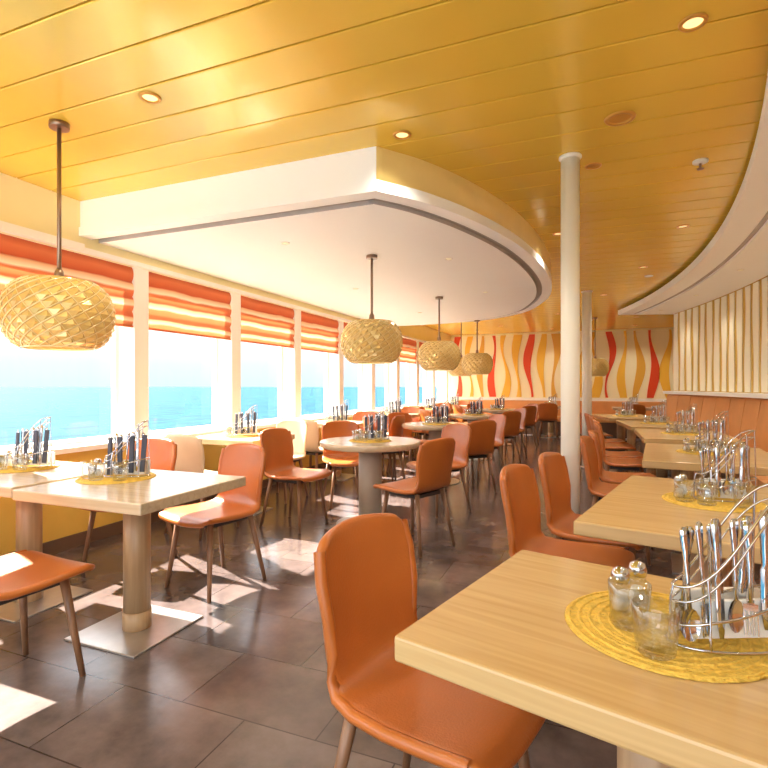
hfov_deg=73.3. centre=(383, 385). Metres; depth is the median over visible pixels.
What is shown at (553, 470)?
dining chair
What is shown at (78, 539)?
baseboard
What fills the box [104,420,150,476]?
caddy
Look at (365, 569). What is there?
dining chair
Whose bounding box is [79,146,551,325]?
ceiling soffit
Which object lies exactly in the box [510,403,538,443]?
dining chair
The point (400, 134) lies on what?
recessed light
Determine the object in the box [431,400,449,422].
caddy
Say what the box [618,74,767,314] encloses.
ceiling soffit curved
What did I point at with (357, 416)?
dining chair
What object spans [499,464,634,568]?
dining chair
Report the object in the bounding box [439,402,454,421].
dining chair
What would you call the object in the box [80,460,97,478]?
drinking glass
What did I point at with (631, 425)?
dining table
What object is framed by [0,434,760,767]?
floor
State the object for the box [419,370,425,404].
window
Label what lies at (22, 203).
wall
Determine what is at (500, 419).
dining chair
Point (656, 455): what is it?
dining table
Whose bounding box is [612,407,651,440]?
dining table
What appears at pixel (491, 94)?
ceiling
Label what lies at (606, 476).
dining chair
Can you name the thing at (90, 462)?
drinking glass
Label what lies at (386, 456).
dining table
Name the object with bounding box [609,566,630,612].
salt shaker
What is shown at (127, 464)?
drinking glass
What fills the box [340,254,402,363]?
pendant lamp
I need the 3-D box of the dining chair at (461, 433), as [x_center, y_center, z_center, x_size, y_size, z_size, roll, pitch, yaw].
[0.563,0.820,5.169,0.563,0.865,0.493,0,0,-33]
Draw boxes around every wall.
[0,173,450,554]
[448,327,673,401]
[674,275,767,393]
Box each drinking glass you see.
[11,454,27,470]
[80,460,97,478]
[87,462,104,480]
[111,462,128,480]
[608,575,651,632]
[631,595,680,660]
[673,479,695,501]
[695,481,718,505]
[732,483,756,508]
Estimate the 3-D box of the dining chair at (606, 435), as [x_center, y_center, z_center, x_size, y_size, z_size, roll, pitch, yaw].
[3.400,0.820,8.416,0.563,0.865,0.493,0,0,10]
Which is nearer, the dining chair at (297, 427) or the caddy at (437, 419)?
the dining chair at (297, 427)
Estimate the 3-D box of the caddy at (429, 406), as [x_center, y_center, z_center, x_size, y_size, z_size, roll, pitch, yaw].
[1.007,0.338,11.155,0.246,0.301,0.122,0,0,-3]
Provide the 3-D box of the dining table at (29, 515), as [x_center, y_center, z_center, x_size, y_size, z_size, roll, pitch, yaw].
[-2.071,0.874,3.012,0.820,0.752,0.720,0,0,22]
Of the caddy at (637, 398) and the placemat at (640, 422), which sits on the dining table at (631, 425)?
the placemat at (640, 422)
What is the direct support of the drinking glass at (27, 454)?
on the placemat at (9, 469)
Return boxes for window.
[0,326,118,451]
[149,338,217,434]
[243,346,282,424]
[301,352,328,417]
[349,364,361,412]
[375,364,388,409]
[402,363,408,406]
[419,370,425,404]
[435,371,439,402]
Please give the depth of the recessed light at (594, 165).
3.39 m
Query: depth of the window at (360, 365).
9.53 m
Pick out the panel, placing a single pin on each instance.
(525, 366)
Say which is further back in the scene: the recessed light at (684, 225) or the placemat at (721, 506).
the recessed light at (684, 225)
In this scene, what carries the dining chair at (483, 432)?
on the floor
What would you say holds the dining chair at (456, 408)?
on the floor
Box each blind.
[0,233,133,327]
[149,272,231,339]
[241,296,294,347]
[301,311,338,353]
[400,338,416,363]
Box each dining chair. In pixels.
[0,549,94,676]
[78,437,177,562]
[158,443,266,602]
[164,433,238,539]
[259,428,331,533]
[276,419,307,503]
[288,418,336,489]
[313,513,545,767]
[321,421,359,508]
[341,411,376,469]
[362,417,408,480]
[365,410,395,464]
[373,437,455,557]
[386,412,427,476]
[388,415,404,481]
[402,406,420,453]
[406,423,471,517]
[412,409,445,457]
[419,409,432,439]
[432,406,450,421]
[435,403,450,408]
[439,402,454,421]
[445,420,496,495]
[453,404,466,422]
[458,400,469,421]
[463,414,506,481]
[467,403,485,419]
[483,411,521,465]
[492,408,526,457]
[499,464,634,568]
[506,406,536,448]
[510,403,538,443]
[538,403,559,440]
[538,452,645,559]
[580,412,612,463]
[580,435,653,565]
[584,413,626,471]
[588,430,656,483]
[589,415,636,471]
[593,419,642,481]
[594,423,651,481]
[623,404,645,437]
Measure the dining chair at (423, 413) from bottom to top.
0.865 m
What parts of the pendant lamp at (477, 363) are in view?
rod, lampshade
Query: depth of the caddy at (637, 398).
12.02 m
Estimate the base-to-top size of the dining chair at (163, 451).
0.865 m
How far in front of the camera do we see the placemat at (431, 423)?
6.76 m
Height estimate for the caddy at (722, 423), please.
0.301 m
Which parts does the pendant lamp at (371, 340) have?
rod, lampshade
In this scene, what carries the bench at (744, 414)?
on the floor
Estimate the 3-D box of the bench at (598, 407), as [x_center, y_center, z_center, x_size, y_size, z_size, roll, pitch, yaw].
[5.113,0.820,13.214,6.500,0.860,0.575,0,0,22]
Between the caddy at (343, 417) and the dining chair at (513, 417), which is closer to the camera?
the caddy at (343, 417)
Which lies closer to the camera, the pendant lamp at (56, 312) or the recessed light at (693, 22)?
the recessed light at (693, 22)
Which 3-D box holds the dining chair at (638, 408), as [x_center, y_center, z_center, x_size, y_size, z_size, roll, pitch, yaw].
[5.521,0.820,11.405,0.493,0.865,0.563,0,0,22]
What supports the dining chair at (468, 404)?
on the floor
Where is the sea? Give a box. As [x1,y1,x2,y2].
[0,387,436,445]
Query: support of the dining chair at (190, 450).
on the floor
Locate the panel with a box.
[451,329,673,401]
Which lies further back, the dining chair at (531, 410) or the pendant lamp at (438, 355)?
the dining chair at (531, 410)
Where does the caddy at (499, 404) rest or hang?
on the placemat
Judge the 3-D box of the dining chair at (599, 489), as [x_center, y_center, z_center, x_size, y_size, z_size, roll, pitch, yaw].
[1.768,0.820,3.879,0.563,0.865,0.493,0,0,30]
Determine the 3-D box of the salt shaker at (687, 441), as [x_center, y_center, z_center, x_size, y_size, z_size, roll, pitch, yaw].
[2.290,0.443,3.910,0.044,0.093,0.044,0,0,6]
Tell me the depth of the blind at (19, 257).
4.00 m
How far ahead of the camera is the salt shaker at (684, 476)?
2.31 m
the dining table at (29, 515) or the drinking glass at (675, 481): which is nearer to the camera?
the drinking glass at (675, 481)
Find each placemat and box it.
[0,463,60,472]
[75,472,155,484]
[220,434,258,437]
[349,438,391,442]
[422,422,450,424]
[564,590,767,682]
[612,415,635,416]
[640,422,671,423]
[661,431,702,434]
[662,491,766,512]
[676,449,736,455]
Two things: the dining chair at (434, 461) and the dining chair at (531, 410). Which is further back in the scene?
the dining chair at (531, 410)
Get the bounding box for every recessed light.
[139,91,161,103]
[393,130,410,139]
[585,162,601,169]
[676,224,689,228]
[678,13,708,32]
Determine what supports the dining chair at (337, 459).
on the floor
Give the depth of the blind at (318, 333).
7.66 m
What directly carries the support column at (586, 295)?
on the floor
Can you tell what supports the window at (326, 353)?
in the wall at (22, 203)
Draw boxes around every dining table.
[0,461,106,622]
[13,469,245,658]
[197,432,294,515]
[315,420,373,480]
[384,413,419,458]
[395,550,767,767]
[425,409,450,439]
[451,405,466,421]
[541,406,560,437]
[573,475,767,586]
[592,414,649,450]
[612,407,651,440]
[616,420,705,478]
[634,429,745,480]
[642,443,767,584]
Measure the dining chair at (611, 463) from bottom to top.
0.865 m
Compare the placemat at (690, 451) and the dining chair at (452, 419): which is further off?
the dining chair at (452, 419)
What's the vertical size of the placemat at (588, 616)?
0.008 m
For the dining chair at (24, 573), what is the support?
on the floor
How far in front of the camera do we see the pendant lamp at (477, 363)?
8.96 m
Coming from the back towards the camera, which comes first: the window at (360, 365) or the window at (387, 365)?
the window at (387, 365)
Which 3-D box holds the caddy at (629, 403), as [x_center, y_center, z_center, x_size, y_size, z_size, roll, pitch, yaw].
[4.059,0.338,8.616,0.246,0.301,0.122,0,0,-12]
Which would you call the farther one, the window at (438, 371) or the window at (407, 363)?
the window at (438, 371)
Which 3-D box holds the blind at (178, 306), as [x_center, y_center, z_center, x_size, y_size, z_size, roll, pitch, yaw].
[-1.936,-0.780,5.236,0.031,0.531,1.174,0,0,22]
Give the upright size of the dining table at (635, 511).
0.752 m
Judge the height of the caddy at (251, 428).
0.301 m
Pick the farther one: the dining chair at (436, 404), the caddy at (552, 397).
the caddy at (552, 397)
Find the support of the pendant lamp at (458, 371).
hanging from the ceiling
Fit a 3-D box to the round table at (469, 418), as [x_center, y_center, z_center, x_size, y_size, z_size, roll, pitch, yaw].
[1.553,0.874,8.963,0.916,0.752,0.916,0,0,22]
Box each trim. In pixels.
[0,220,426,342]
[663,391,767,398]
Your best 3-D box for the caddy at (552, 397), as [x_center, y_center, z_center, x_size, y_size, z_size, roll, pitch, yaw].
[4.145,0.338,12.697,0.246,0.301,0.122,0,0,2]
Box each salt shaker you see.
[4,450,12,465]
[93,458,101,475]
[355,429,358,439]
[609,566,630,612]
[628,560,646,605]
[673,475,683,497]
[678,474,687,495]
[683,438,689,450]
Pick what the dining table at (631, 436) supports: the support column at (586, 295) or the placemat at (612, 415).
the placemat at (612, 415)
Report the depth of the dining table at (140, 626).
2.60 m
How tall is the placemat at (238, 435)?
0.008 m
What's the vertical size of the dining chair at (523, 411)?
0.865 m
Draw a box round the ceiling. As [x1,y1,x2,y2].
[0,0,767,335]
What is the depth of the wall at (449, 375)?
14.11 m
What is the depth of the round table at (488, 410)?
10.79 m
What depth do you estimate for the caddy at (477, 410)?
8.96 m
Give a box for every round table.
[320,436,419,524]
[402,422,468,484]
[448,413,492,460]
[480,408,512,445]
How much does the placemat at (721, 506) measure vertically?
0.008 m
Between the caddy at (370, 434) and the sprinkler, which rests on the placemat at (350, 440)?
the caddy at (370, 434)
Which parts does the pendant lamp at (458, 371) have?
lampshade, rod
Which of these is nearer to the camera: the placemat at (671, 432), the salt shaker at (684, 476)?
the salt shaker at (684, 476)
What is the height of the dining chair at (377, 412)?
0.865 m
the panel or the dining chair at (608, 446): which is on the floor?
the dining chair at (608, 446)
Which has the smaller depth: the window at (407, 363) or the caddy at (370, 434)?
the caddy at (370, 434)
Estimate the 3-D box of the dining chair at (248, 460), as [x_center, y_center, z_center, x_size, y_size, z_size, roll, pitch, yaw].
[-1.062,0.820,3.268,0.494,0.865,0.563,0,0,34]
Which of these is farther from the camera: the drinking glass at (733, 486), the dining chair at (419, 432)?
the dining chair at (419, 432)
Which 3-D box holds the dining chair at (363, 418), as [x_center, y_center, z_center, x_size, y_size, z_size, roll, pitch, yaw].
[0.008,0.820,6.578,0.563,0.865,0.493,0,0,-16]
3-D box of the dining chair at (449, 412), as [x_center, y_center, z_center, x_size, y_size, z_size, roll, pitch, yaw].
[1.186,0.820,9.572,0.493,0.865,0.563,0,0,-31]
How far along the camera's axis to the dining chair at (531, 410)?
10.29 m
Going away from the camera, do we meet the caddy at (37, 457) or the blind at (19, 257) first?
the caddy at (37, 457)
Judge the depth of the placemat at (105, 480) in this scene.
2.72 m
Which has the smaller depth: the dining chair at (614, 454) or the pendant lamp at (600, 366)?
the dining chair at (614, 454)
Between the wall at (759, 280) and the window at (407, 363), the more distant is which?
the window at (407, 363)
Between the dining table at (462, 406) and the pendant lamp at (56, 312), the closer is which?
the pendant lamp at (56, 312)
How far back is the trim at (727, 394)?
7.10 m
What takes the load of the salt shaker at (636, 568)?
on the placemat at (588, 616)
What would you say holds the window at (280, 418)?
in the wall at (22, 203)
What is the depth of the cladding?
7.38 m
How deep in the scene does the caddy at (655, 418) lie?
6.88 m
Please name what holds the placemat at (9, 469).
on the dining table at (29, 515)
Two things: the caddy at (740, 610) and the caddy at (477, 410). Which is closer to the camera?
the caddy at (740, 610)
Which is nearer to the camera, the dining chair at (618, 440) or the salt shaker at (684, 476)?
the salt shaker at (684, 476)
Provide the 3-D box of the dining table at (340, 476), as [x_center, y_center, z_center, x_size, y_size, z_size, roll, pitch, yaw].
[-0.655,0.874,7.099,0.820,0.752,0.720,0,0,22]
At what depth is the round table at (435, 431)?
6.62 m
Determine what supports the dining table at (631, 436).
on the floor
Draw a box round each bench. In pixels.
[465,400,665,437]
[640,394,767,486]
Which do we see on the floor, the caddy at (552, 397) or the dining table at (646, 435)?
the dining table at (646, 435)
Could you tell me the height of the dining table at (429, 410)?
0.752 m
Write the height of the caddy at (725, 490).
0.301 m
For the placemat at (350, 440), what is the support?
on the round table at (370, 454)
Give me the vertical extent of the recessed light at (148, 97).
0.007 m
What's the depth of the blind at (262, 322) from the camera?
6.42 m
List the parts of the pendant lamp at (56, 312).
lampshade, rod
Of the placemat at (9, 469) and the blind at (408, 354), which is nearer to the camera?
the placemat at (9, 469)
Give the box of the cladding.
[673,277,767,392]
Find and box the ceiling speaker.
[604,110,635,125]
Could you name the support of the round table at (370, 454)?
on the floor
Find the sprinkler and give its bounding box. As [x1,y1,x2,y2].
[692,158,708,170]
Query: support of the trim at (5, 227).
attached to the wall at (22, 203)
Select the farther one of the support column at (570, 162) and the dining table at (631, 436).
the dining table at (631, 436)
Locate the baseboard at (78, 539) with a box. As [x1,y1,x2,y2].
[0,435,421,555]
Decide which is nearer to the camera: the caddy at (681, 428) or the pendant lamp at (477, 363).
the caddy at (681, 428)
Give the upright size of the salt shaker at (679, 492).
0.093 m
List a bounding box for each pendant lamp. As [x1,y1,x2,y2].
[0,119,115,350]
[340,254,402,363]
[418,296,460,370]
[448,322,470,375]
[461,320,492,374]
[581,317,608,375]
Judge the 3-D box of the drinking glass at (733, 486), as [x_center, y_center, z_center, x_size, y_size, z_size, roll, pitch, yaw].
[1.456,0.445,2.086,0.082,0.089,0.082,0,0,13]
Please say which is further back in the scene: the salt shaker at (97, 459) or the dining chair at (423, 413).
the dining chair at (423, 413)
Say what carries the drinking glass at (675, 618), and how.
on the placemat at (588, 616)
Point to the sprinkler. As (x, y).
(700, 161)
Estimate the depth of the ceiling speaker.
2.78 m
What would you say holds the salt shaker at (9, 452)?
on the placemat at (9, 469)
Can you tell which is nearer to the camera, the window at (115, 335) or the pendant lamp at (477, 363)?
the window at (115, 335)
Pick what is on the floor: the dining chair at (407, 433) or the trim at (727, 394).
the dining chair at (407, 433)
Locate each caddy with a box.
[12,417,54,467]
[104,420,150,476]
[233,405,257,434]
[331,400,348,420]
[362,406,388,439]
[388,398,401,413]
[425,395,435,408]
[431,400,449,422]
[450,393,458,404]
[469,397,482,413]
[494,395,504,408]
[548,394,556,404]
[621,397,633,414]
[629,394,638,403]
[650,400,667,422]
[665,483,767,655]
[674,404,697,432]
[693,430,757,502]
[695,411,729,451]
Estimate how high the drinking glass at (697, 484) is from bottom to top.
0.089 m
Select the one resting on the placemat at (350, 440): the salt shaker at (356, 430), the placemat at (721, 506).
the salt shaker at (356, 430)
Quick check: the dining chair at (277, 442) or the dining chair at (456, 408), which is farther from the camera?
the dining chair at (456, 408)
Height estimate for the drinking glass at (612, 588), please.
0.089 m
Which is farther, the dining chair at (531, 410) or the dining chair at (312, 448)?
the dining chair at (531, 410)
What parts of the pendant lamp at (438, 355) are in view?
rod, lampshade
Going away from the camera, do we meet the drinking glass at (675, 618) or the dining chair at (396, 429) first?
the drinking glass at (675, 618)
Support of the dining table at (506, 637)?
on the floor
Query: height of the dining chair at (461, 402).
0.865 m
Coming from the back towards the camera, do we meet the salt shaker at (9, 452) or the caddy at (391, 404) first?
the caddy at (391, 404)
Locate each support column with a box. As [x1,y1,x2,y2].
[559,152,581,513]
[580,290,592,467]
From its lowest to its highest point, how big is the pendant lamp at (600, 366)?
1.245 m
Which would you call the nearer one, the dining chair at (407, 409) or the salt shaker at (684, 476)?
the salt shaker at (684, 476)
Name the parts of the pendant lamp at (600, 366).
lampshade, rod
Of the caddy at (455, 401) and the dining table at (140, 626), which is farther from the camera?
the caddy at (455, 401)
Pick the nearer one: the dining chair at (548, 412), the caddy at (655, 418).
the caddy at (655, 418)
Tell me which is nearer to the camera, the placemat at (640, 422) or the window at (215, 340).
the window at (215, 340)
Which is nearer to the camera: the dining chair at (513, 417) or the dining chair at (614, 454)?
the dining chair at (614, 454)
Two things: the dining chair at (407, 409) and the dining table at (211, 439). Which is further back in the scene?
the dining chair at (407, 409)
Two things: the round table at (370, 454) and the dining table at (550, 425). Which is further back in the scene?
the dining table at (550, 425)

